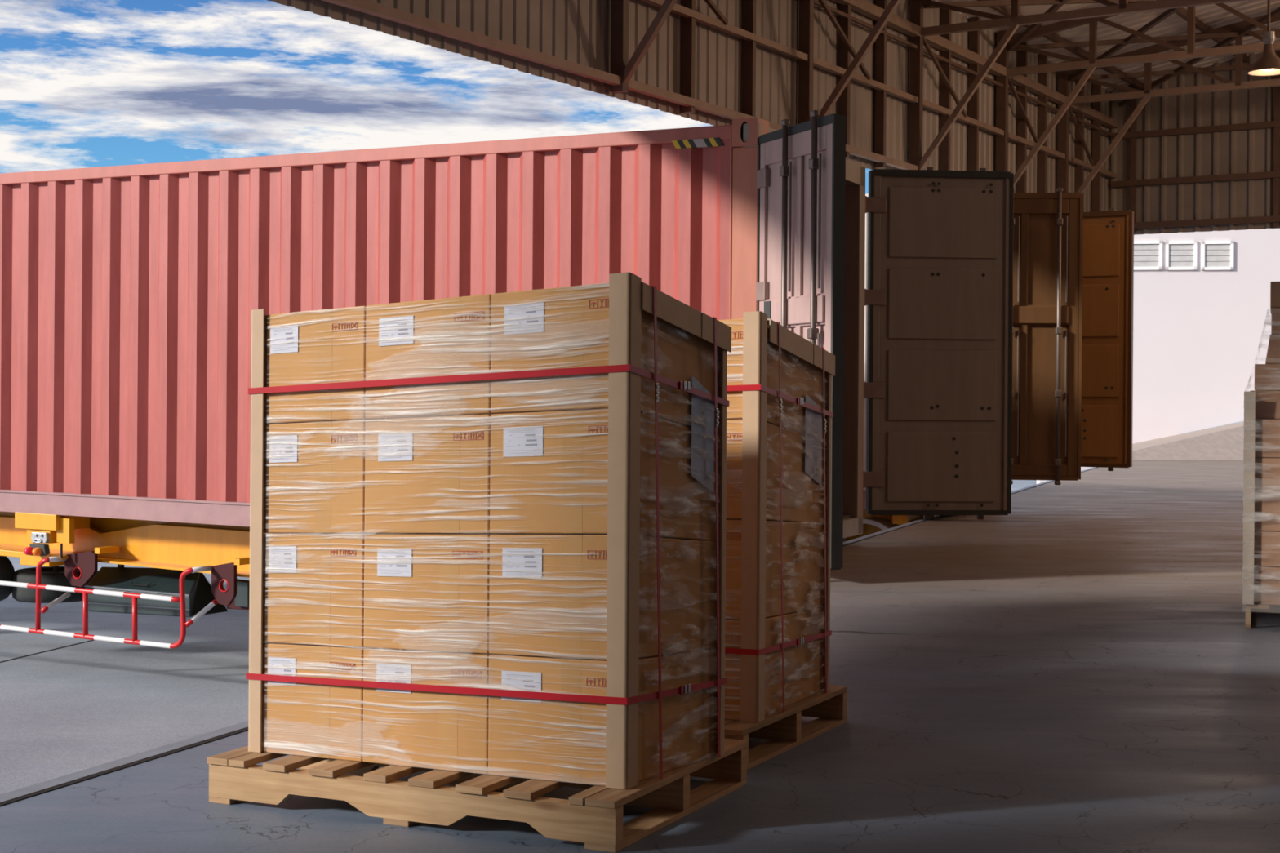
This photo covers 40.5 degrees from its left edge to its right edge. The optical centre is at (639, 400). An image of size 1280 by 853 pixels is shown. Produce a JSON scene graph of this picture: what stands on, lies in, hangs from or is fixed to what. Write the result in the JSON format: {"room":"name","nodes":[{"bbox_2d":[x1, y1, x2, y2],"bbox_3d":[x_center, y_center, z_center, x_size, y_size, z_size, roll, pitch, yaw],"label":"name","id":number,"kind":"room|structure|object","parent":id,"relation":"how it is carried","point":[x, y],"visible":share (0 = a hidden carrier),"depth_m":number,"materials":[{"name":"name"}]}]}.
{"room":"warehouse loading dock","nodes":[
{"label":"warehouse loading dock","id":0,"kind":"room"},
{"bbox_2d":[0,480,1036,795],"bbox_3d":[-0.016,2.250,65.000,180.000,0.300,190.000,0,0,0],"label":"ground","id":1,"kind":"structure","parent":0,"point":[64,711],"depth_m":12.58,"materials":[{"name":"grey concrete"}]},
{"bbox_2d":[0,640,93,662],"bbox_3d":[-5.124,2.061,13.301,0.024,0.002,3.648,0,0,14],"label":"trim","id":2,"kind":"structure","parent":1,"relation":"on","point":[89,640],"depth_m":14.25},
{"bbox_2d":[0,511,283,648],"bbox_3d":[-4.169,1.442,13.836,11.403,1.257,1.952,0,0,28],"label":"trailer","id":3,"kind":"object","parent":1,"relation":"on","point":[179,553],"visible":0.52,"depth_m":12.93,"materials":[{"name":"yellow paint"}]},
{"bbox_2d":[23,542,49,555],"bbox_3d":[-4.515,1.122,12.985,0.196,0.090,0.137,0,0,0],"label":"marker lamp","id":4,"kind":"object","parent":3,"relation":"on","point":[34,549],"depth_m":12.96,"materials":[{"name":"plastic"}]},
{"bbox_2d":[0,110,1013,569],"bbox_3d":[-3.789,-0.417,13.953,12.866,2.694,3.394,0,0,28],"label":"shipping container","id":5,"kind":"object","parent":3,"relation":"on","point":[129,294],"visible":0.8,"depth_m":12.28,"materials":[{"name":"red metal"}]},
{"bbox_2d":[843,508,939,542],"bbox_3d":[-0.939,1.476,17.478,8.400,1.233,1.700,0,0,28],"label":"trailer","id":6,"kind":"object","parent":1,"relation":"on","point":[871,523],"visible":0.02,"depth_m":15.12,"materials":[{"name":"yellow paint"}]},
{"bbox_2d":[862,187,1133,509],"bbox_3d":[-0.459,-0.466,17.427,10.207,2.781,2.224,0,0,28],"label":"shipping container","id":7,"kind":"object","parent":6,"relation":"on","point":[1073,268],"visible":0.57,"depth_m":14.53,"materials":[{"name":"metal"}]},
{"bbox_2d":[1036,228,1279,484],"bbox_3d":[13.569,-2.051,37.907,9.429,8.500,6.050,0,0,12],"label":"building","id":8,"kind":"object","parent":1,"relation":"on","point":[1202,300],"visible":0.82,"depth_m":35.34,"materials":[{"name":"white paint"}]},
{"bbox_2d":[0,460,1279,852],"bbox_3d":[25.304,1.786,11.716,45.000,1.200,61.000,0,0,21],"label":"floor","id":9,"kind":"structure","parent":0,"point":[1078,668],"depth_m":5.28,"materials":[{"name":"grey concrete"}]},
{"bbox_2d":[207,737,747,852],"bbox_3d":[-0.393,0.941,4.401,1.126,0.113,0.789,0,0,24],"label":"wooden pallet","id":10,"kind":"object","parent":9,"relation":"on","point":[593,816],"visible":0.58,"depth_m":4.09,"materials":[{"name":"brown wood"}]},
{"bbox_2d":[248,308,265,752],"bbox_3d":[-0.953,0.326,4.347,0.040,1.107,0.040,0,0,22],"label":"protector","id":11,"kind":"object","parent":10,"relation":"on","point":[257,375],"visible":1,"depth_m":4.33,"materials":[{"name":"beige cardboard"}]},
{"bbox_2d":[262,642,371,761],"bbox_3d":[-0.702,0.743,4.473,0.302,0.276,0.496,0,0,31],"label":"cardboard box","id":12,"kind":"object","parent":10,"relation":"on","point":[307,722],"visible":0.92,"depth_m":4.28,"materials":[{"name":"brown cardboard"}]},
{"bbox_2d":[262,533,365,647],"bbox_3d":[-0.700,0.476,4.473,0.302,0.299,0.496,0,0,31],"label":"cardboard box","id":13,"kind":"object","parent":12,"relation":"on","point":[286,616],"visible":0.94,"depth_m":4.28,"materials":[{"name":"brown cardboard"}]},
{"bbox_2d":[263,420,375,533],"bbox_3d":[-0.698,0.209,4.473,0.302,0.322,0.496,0,0,31],"label":"cardboard box","id":14,"kind":"object","parent":13,"relation":"on","point":[340,508],"visible":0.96,"depth_m":4.27,"materials":[{"name":"brown cardboard"}]},
{"bbox_2d":[263,306,368,424],"bbox_3d":[-0.696,-0.058,4.473,0.302,0.345,0.496,0,0,31],"label":"cardboard box","id":15,"kind":"object","parent":14,"relation":"on","point":[311,358],"visible":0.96,"depth_m":4.28,"materials":[{"name":"brown cardboard"}]},
{"bbox_2d":[363,647,495,773],"bbox_3d":[-0.401,0.742,4.349,0.336,0.282,0.501,0,0,31],"label":"cardboard box","id":16,"kind":"object","parent":10,"relation":"on","point":[437,736],"visible":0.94,"depth_m":4.15,"materials":[{"name":"brown cardboard"}]},
{"bbox_2d":[364,533,489,653],"bbox_3d":[-0.399,0.470,4.349,0.336,0.306,0.501,0,0,31],"label":"cardboard box","id":17,"kind":"object","parent":16,"relation":"on","point":[415,581],"visible":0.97,"depth_m":4.16,"materials":[{"name":"brown cardboard"}]},
{"bbox_2d":[364,414,506,534],"bbox_3d":[-0.397,0.199,4.349,0.336,0.332,0.501,0,0,31],"label":"cardboard box","id":18,"kind":"object","parent":17,"relation":"on","point":[390,504],"visible":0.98,"depth_m":4.16,"materials":[{"name":"brown cardboard"}]},
{"bbox_2d":[365,293,493,419],"bbox_3d":[-0.395,-0.073,4.349,0.336,0.357,0.501,0,0,31],"label":"cardboard box","id":19,"kind":"object","parent":18,"relation":"on","point":[384,359],"visible":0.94,"depth_m":4.16,"materials":[{"name":"brown cardboard"}]},
{"bbox_2d":[262,283,721,783],"bbox_3d":[-0.380,0.303,4.343,1.087,1.158,0.456,0,0,22],"label":"wrap","id":20,"kind":"object","parent":10,"relation":"on","point":[680,646],"visible":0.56,"depth_m":4.14,"materials":[{"name":"white"}]},
{"bbox_2d":[278,285,662,778],"bbox_3d":[-0.440,0.306,4.245,1.053,1.152,0.056,0,0,22],"label":"strap","id":21,"kind":"object","parent":20,"relation":"attached to","point":[656,384],"visible":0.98,"depth_m":4.04,"materials":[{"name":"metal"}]},
{"bbox_2d":[245,672,727,704],"bbox_3d":[-0.383,0.695,4.342,1.110,0.040,0.470,0,0,22],"label":"strap","id":22,"kind":"object","parent":20,"relation":"attached to","point":[684,689],"visible":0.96,"depth_m":4.12,"materials":[{"name":"plastic"}]},
{"bbox_2d":[248,364,728,406],"bbox_3d":[-0.378,-0.016,4.342,1.110,0.136,0.470,0,0,22],"label":"strap","id":23,"kind":"object","parent":20,"relation":"attached to","point":[685,386],"visible":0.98,"depth_m":4.13,"materials":[{"name":"plastic"}]},
{"bbox_2d":[690,375,714,493],"bbox_3d":[0.154,0.086,4.261,0.001,0.292,0.114,0,0,31],"label":"pocket","id":24,"kind":"object","parent":20,"relation":"attached to","point":[702,468],"visible":1,"depth_m":4.26,"materials":[{"name":"plastic"}]},
{"bbox_2d":[712,316,720,757],"bbox_3d":[-0.290,0.338,4.489,1.052,1.092,0.047,0,0,22],"label":"strap","id":25,"kind":"object","parent":20,"relation":"attached to","point":[717,417],"visible":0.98,"depth_m":4.29,"materials":[{"name":"plastic"}]},
{"bbox_2d":[488,648,716,786],"bbox_3d":[-0.083,0.742,4.218,0.339,0.288,0.502,0,0,31],"label":"cardboard box","id":26,"kind":"object","parent":10,"relation":"on","point":[514,739],"visible":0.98,"depth_m":4.06,"materials":[{"name":"brown cardboard"}]},
{"bbox_2d":[488,534,716,659],"bbox_3d":[-0.081,0.465,4.218,0.339,0.314,0.502,0,0,31],"label":"cardboard box","id":27,"kind":"object","parent":26,"relation":"on","point":[692,580],"visible":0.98,"depth_m":4.06,"materials":[{"name":"brown cardboard"}]},
{"bbox_2d":[489,408,718,541],"bbox_3d":[-0.079,0.188,4.218,0.339,0.341,0.502,0,0,31],"label":"cardboard box","id":28,"kind":"object","parent":27,"relation":"on","point":[536,514],"visible":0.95,"depth_m":4.05,"materials":[{"name":"brown cardboard"}]},
{"bbox_2d":[490,283,719,434],"bbox_3d":[-0.077,-0.088,4.218,0.339,0.368,0.502,0,0,31],"label":"cardboard box","id":29,"kind":"object","parent":28,"relation":"on","point":[680,357],"visible":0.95,"depth_m":4.05,"materials":[{"name":"brown cardboard"}]},
{"bbox_2d":[641,281,702,337],"bbox_3d":[0.050,-0.212,4.116,0.061,0.120,0.285,0,0,31],"label":"protector","id":30,"kind":"object","parent":29,"relation":"on","point":[669,309],"visible":0.91,"depth_m":4.10,"materials":[{"name":"brown cardboard"}]},
{"bbox_2d":[701,311,731,352],"bbox_3d":[0.161,-0.168,4.297,0.063,0.095,0.159,0,0,31],"label":"protector","id":31,"kind":"object","parent":29,"relation":"on","point":[723,331],"visible":0.87,"depth_m":4.29,"materials":[{"name":"brown cardboard"}]},
{"bbox_2d":[605,272,641,789],"bbox_3d":[-0.033,0.297,3.963,0.078,1.177,0.033,0,0,-18],"label":"protector","id":32,"kind":"object","parent":10,"relation":"on","point":[624,288],"visible":1,"depth_m":3.96,"materials":[{"name":"beige cardboard"}]},
{"bbox_2d":[712,346,727,755],"bbox_3d":[0.194,0.355,4.344,0.040,1.064,0.026,0,0,31],"label":"protector","id":33,"kind":"object","parent":10,"relation":"on","point":[722,434],"visible":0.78,"depth_m":4.33,"materials":[{"name":"beige cardboard"}]},
{"bbox_2d":[724,684,847,769],"bbox_3d":[-0.063,0.943,5.271,1.186,0.113,0.838,0,0,24],"label":"wooden pallet","id":34,"kind":"object","parent":9,"relation":"on","point":[785,731],"visible":0.06,"depth_m":5.04,"materials":[{"name":"brown wood"}]},
{"bbox_2d":[740,311,767,722],"bbox_3d":[0.321,0.322,4.796,0.074,1.134,0.035,0,0,-21],"label":"protector","id":35,"kind":"object","parent":34,"relation":"on","point":[754,323],"visible":1,"depth_m":4.79,"materials":[{"name":"beige cardboard"}]},
{"bbox_2d":[724,607,823,719],"bbox_3d":[0.270,0.750,5.124,0.364,0.277,0.597,0,0,26],"label":"cardboard box","id":36,"kind":"object","parent":34,"relation":"on","point":[796,655],"visible":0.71,"depth_m":5.02,"materials":[{"name":"brown cardboard"}]},
{"bbox_2d":[701,520,823,619],"bbox_3d":[0.272,0.482,5.124,0.364,0.302,0.597,0,0,26],"label":"cardboard box","id":37,"kind":"object","parent":36,"relation":"on","point":[810,570],"visible":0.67,"depth_m":5.00,"materials":[{"name":"brown cardboard"}]},
{"bbox_2d":[725,419,824,523],"bbox_3d":[0.274,0.215,5.124,0.364,0.327,0.597,0,0,26],"label":"cardboard box","id":38,"kind":"object","parent":37,"relation":"on","point":[811,510],"visible":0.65,"depth_m":4.98,"materials":[{"name":"brown cardboard"}]},
{"bbox_2d":[717,318,825,439],"bbox_3d":[0.276,-0.052,5.124,0.364,0.352,0.597,0,0,26],"label":"cardboard box","id":39,"kind":"object","parent":38,"relation":"on","point":[802,376],"visible":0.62,"depth_m":4.97,"materials":[{"name":"brown cardboard"}]},
{"bbox_2d":[767,318,813,364],"bbox_3d":[0.411,-0.167,5.004,0.062,0.121,0.357,0,0,26],"label":"protector","id":40,"kind":"object","parent":39,"relation":"on","point":[791,342],"visible":0.91,"depth_m":4.98,"materials":[{"name":"brown cardboard"}]},
{"bbox_2d":[813,343,835,376],"bbox_3d":[0.529,-0.122,5.251,0.064,0.095,0.195,0,0,26],"label":"protector","id":41,"kind":"object","parent":39,"relation":"on","point":[829,358],"visible":0.83,"depth_m":5.24,"materials":[{"name":"brown cardboard"}]},
{"bbox_2d":[724,325,827,717],"bbox_3d":[-0.046,0.327,5.257,1.109,1.116,0.591,0,0,22],"label":"wrap","id":42,"kind":"object","parent":34,"relation":"on","point":[799,540],"visible":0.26,"depth_m":5.03,"materials":[{"name":"white"}]},
{"bbox_2d":[724,630,831,655],"bbox_3d":[-0.049,0.702,5.256,1.129,0.036,0.605,0,0,22],"label":"strap","id":43,"kind":"object","parent":42,"relation":"attached to","point":[802,640],"visible":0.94,"depth_m":4.89,"materials":[{"name":"plastic"}]},
{"bbox_2d":[775,321,784,712],"bbox_3d":[-0.108,0.331,5.123,1.111,1.109,0.069,0,0,22],"label":"strap","id":44,"kind":"object","parent":42,"relation":"attached to","point":[778,322],"visible":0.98,"depth_m":4.91,"materials":[{"name":"plastic"}]},
{"bbox_2d":[726,384,833,417],"bbox_3d":[-0.044,0.012,5.256,1.129,0.117,0.605,0,0,22],"label":"strap","id":45,"kind":"object","parent":42,"relation":"attached to","point":[798,401],"visible":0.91,"depth_m":4.90,"materials":[{"name":"plastic"}]},
{"bbox_2d":[804,393,822,485],"bbox_3d":[0.521,0.119,5.203,0.001,0.281,0.146,0,0,26],"label":"pocket","id":46,"kind":"object","parent":42,"relation":"attached to","point":[813,420],"visible":1,"depth_m":5.20,"materials":[{"name":"clear plastic"}]},
{"bbox_2d":[822,347,826,693],"bbox_3d":[0.051,0.362,5.455,1.111,1.049,0.058,0,0,22],"label":"strap","id":47,"kind":"object","parent":42,"relation":"attached to","point":[824,419],"visible":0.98,"depth_m":5.24,"materials":[{"name":"plastic"}]},
{"bbox_2d":[821,371,831,691],"bbox_3d":[0.564,0.380,5.315,0.040,1.021,0.027,0,0,26],"label":"protector","id":48,"kind":"object","parent":34,"relation":"on","point":[828,376],"visible":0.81,"depth_m":5.30,"materials":[{"name":"beige cardboard"}]},
{"bbox_2d":[1244,604,1279,627],"bbox_3d":[3.352,0.972,8.056,1.005,0.105,0.982,0,0,20],"label":"wooden pallet","id":49,"kind":"object","parent":9,"relation":"on","point":[1250,608],"visible":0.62,"depth_m":7.77,"materials":[{"name":"brown wood"}]},
{"bbox_2d":[1242,391,1255,604],"bbox_3d":[2.738,0.437,7.793,0.047,0.952,0.077,0,0,20],"label":"protector","id":50,"kind":"object","parent":49,"relation":"on","point":[1249,397],"visible":1,"depth_m":7.76,"materials":[{"name":"beige cardboard"}]},
{"bbox_2d":[1242,320,1279,592],"bbox_3d":[3.355,0.271,8.084,1.017,1.358,1.055,0,0,20],"label":"wrap","id":51,"kind":"object","parent":49,"relation":"on","point":[1271,493],"visible":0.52,"depth_m":7.73,"materials":[{"name":"white"}]},
{"bbox_2d":[1253,565,1279,604],"bbox_3d":[3.111,0.833,8.141,0.463,0.168,0.930,0,0,20],"label":"cardboard box","id":52,"kind":"object","parent":49,"relation":"on","point":[1273,584],"visible":0.45,"depth_m":7.76,"materials":[{"name":"brown cardboard"}]},
{"bbox_2d":[1253,530,1279,566],"bbox_3d":[3.112,0.668,8.141,0.463,0.156,0.930,0,0,20],"label":"cardboard box","id":53,"kind":"object","parent":52,"relation":"on","point":[1266,543],"visible":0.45,"depth_m":7.76,"materials":[{"name":"brown cardboard"}]},
{"bbox_2d":[1254,493,1279,531],"bbox_3d":[3.113,0.507,8.141,0.463,0.162,0.930,0,0,20],"label":"cardboard box","id":54,"kind":"object","parent":53,"relation":"on","point":[1271,505],"visible":0.45,"depth_m":7.76,"materials":[{"name":"brown cardboard"}]},
{"bbox_2d":[1254,457,1279,493],"bbox_3d":[3.114,0.342,8.141,0.463,0.162,0.930,0,0,20],"label":"cardboard box","id":55,"kind":"object","parent":54,"relation":"on","point":[1267,469],"visible":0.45,"depth_m":7.76,"materials":[{"name":"brown cardboard"}]},
{"bbox_2d":[1254,418,1279,457],"bbox_3d":[3.115,0.173,8.141,0.463,0.170,0.930,0,0,20],"label":"cardboard box","id":56,"kind":"object","parent":55,"relation":"on","point":[1267,431],"visible":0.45,"depth_m":7.76,"materials":[{"name":"brown cardboard"}]},
{"bbox_2d":[1249,390,1279,418],"bbox_3d":[3.253,0.023,8.042,0.792,0.127,0.740,0,0,20],"label":"cardboard box","id":57,"kind":"object","parent":56,"relation":"on","point":[1267,402],"visible":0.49,"depth_m":7.81,"materials":[{"name":"brown cardboard"}]},
{"bbox_2d":[1254,364,1279,391],"bbox_3d":[3.219,-0.101,8.066,0.670,0.118,0.723,0,0,20],"label":"cardboard box","id":58,"kind":"object","parent":57,"relation":"on","point":[1266,375],"visible":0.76,"depth_m":7.83,"materials":[{"name":"brown cardboard"}]},
{"bbox_2d":[1265,334,1279,364],"bbox_3d":[3.207,-0.228,8.081,0.544,0.133,0.703,0,0,20],"label":"cardboard box","id":59,"kind":"object","parent":58,"relation":"on","point":[1273,357],"visible":0.76,"depth_m":7.84,"materials":[{"name":"brown cardboard"}]},
{"bbox_2d":[1271,307,1279,334],"bbox_3d":[3.204,-0.357,8.093,0.480,0.121,0.682,0,0,20],"label":"cardboard box","id":60,"kind":"object","parent":59,"relation":"on","point":[1275,329],"visible":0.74,"depth_m":7.85,"materials":[{"name":"brown cardboard"}]},
{"bbox_2d":[1270,281,1279,314],"bbox_3d":[3.192,-0.478,8.108,0.455,0.118,0.662,0,0,20],"label":"cardboard box","id":61,"kind":"object","parent":60,"relation":"on","point":[1274,286],"visible":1,"depth_m":7.87,"materials":[{"name":"brown cardboard"}]},
{"bbox_2d":[266,0,1118,212],"bbox_3d":[-0.458,-1.375,11.068,0.293,4.782,23.202,0,0,32],"label":"wall","id":62,"kind":"structure","parent":0,"point":[712,62],"depth_m":13.77,"materials":[{"name":"metal"}]},
{"bbox_2d":[0,466,1097,803],"bbox_3d":[1.986,1.073,13.650,0.055,0.123,40.000,0,0,21],"label":"trim","id":63,"kind":"structure","parent":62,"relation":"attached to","point":[25,791],"depth_m":4.79,"materials":[{"name":"metal"}]},
{"bbox_2d":[0,466,1098,806],"bbox_3d":[2.006,1.024,13.642,0.104,0.022,40.000,0,0,21],"label":"trim","id":64,"kind":"structure","parent":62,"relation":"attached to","point":[244,729],"depth_m":4.76,"materials":[{"name":"grey metal"}]},
{"bbox_2d":[623,0,677,84],"bbox_3d":[0.283,-2.720,11.206,0.960,1.270,0.050,0,0,32],"label":"knee brace","id":65,"kind":"object","parent":62,"relation":"attached to","point":[667,6],"visible":1,"depth_m":11.33,"materials":[{"name":"metal"}]},
{"bbox_2d":[817,0,901,118],"bbox_3d":[1.736,-2.710,13.538,0.960,1.270,0.050,0,0,32],"label":"knee brace","id":66,"kind":"object","parent":62,"relation":"attached to","point":[887,13],"visible":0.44,"depth_m":13.53,"materials":[{"name":"metal"}]},
{"bbox_2d":[920,24,1018,169],"bbox_3d":[2.914,-2.701,15.427,0.960,1.270,0.050,0,0,32],"label":"knee brace","id":67,"kind":"object","parent":62,"relation":"attached to","point":[1011,31],"visible":0.86,"depth_m":15.40,"materials":[{"name":"metal"}]},
{"bbox_2d":[1013,66,1096,186],"bbox_3d":[4.082,-2.693,17.299,0.960,1.270,0.050,0,0,32],"label":"knee brace","id":68,"kind":"object","parent":62,"relation":"attached to","point":[1088,73],"visible":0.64,"depth_m":17.26,"materials":[{"name":"metal"}]},
{"bbox_2d":[1076,97,1151,193],"bbox_3d":[5.100,-2.685,18.933,0.960,1.270,0.050,0,0,32],"label":"knee brace","id":69,"kind":"object","parent":62,"relation":"attached to","point":[1142,104],"visible":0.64,"depth_m":18.87,"materials":[{"name":"wood"}]},
{"bbox_2d":[923,0,1279,106],"bbox_3d":[5.996,-4.271,7.234,15.700,1.515,23.501,0,0,32],"label":"ceiling","id":70,"kind":"structure","parent":0,"point":[1169,24],"depth_m":18.10,"materials":[{"name":"brown metal"}]},
{"bbox_2d":[913,0,1247,36],"bbox_3d":[8.855,-4.067,11.728,15.014,1.649,0.070,0,0,32],"label":"roof truss","id":71,"kind":"object","parent":70,"relation":"attached to","point":[997,21],"visible":0.91,"depth_m":15.02,"materials":[{"name":"wood"}]},
{"bbox_2d":[999,1,1279,75],"bbox_3d":[10.023,-4.059,13.601,15.014,1.649,0.070,0,0,32],"label":"roof truss","id":72,"kind":"object","parent":70,"relation":"attached to","point":[1180,53],"visible":0.72,"depth_m":16.91,"materials":[{"name":"metal"}]},
{"bbox_2d":[1060,14,1279,104],"bbox_3d":[11.042,-4.051,15.235,15.014,1.649,0.070,0,0,32],"label":"roof truss","id":73,"kind":"object","parent":70,"relation":"attached to","point":[1228,85],"visible":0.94,"depth_m":18.47,"materials":[{"name":"metal"}]},
{"bbox_2d":[1247,0,1279,75],"bbox_3d":[5.082,-3.439,14.000,0.320,1.587,0.320,0,0,0],"label":"pendant lamp","id":74,"kind":"object","parent":70,"relation":"hanging from","point":[1268,64],"visible":1,"depth_m":13.96,"materials":[{"name":"metal"}]},
{"bbox_2d":[1132,422,1244,460],"bbox_3d":[11.567,0.440,32.552,6.130,1.330,5.359,0,0,12],"label":"floor","id":75,"kind":"structure","parent":0,"point":[1224,442],"depth_m":31.49,"materials":[{"name":"concrete"}]},
{"bbox_2d":[1181,421,1244,434],"bbox_3d":[12.208,0.451,35.001,5.845,1.426,0.300,0,0,12],"label":"trim","id":76,"kind":"structure","parent":75,"relation":"attached to","point":[1239,421],"depth_m":35.07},
{"bbox_2d":[1108,50,1279,235],"bbox_3d":[11.908,-3.440,16.915,15.300,3.016,0.110,0,0,32],"label":"wall","id":77,"kind":"structure","parent":0,"point":[1209,162],"depth_m":20.29,"materials":[{"name":"brown metal"}]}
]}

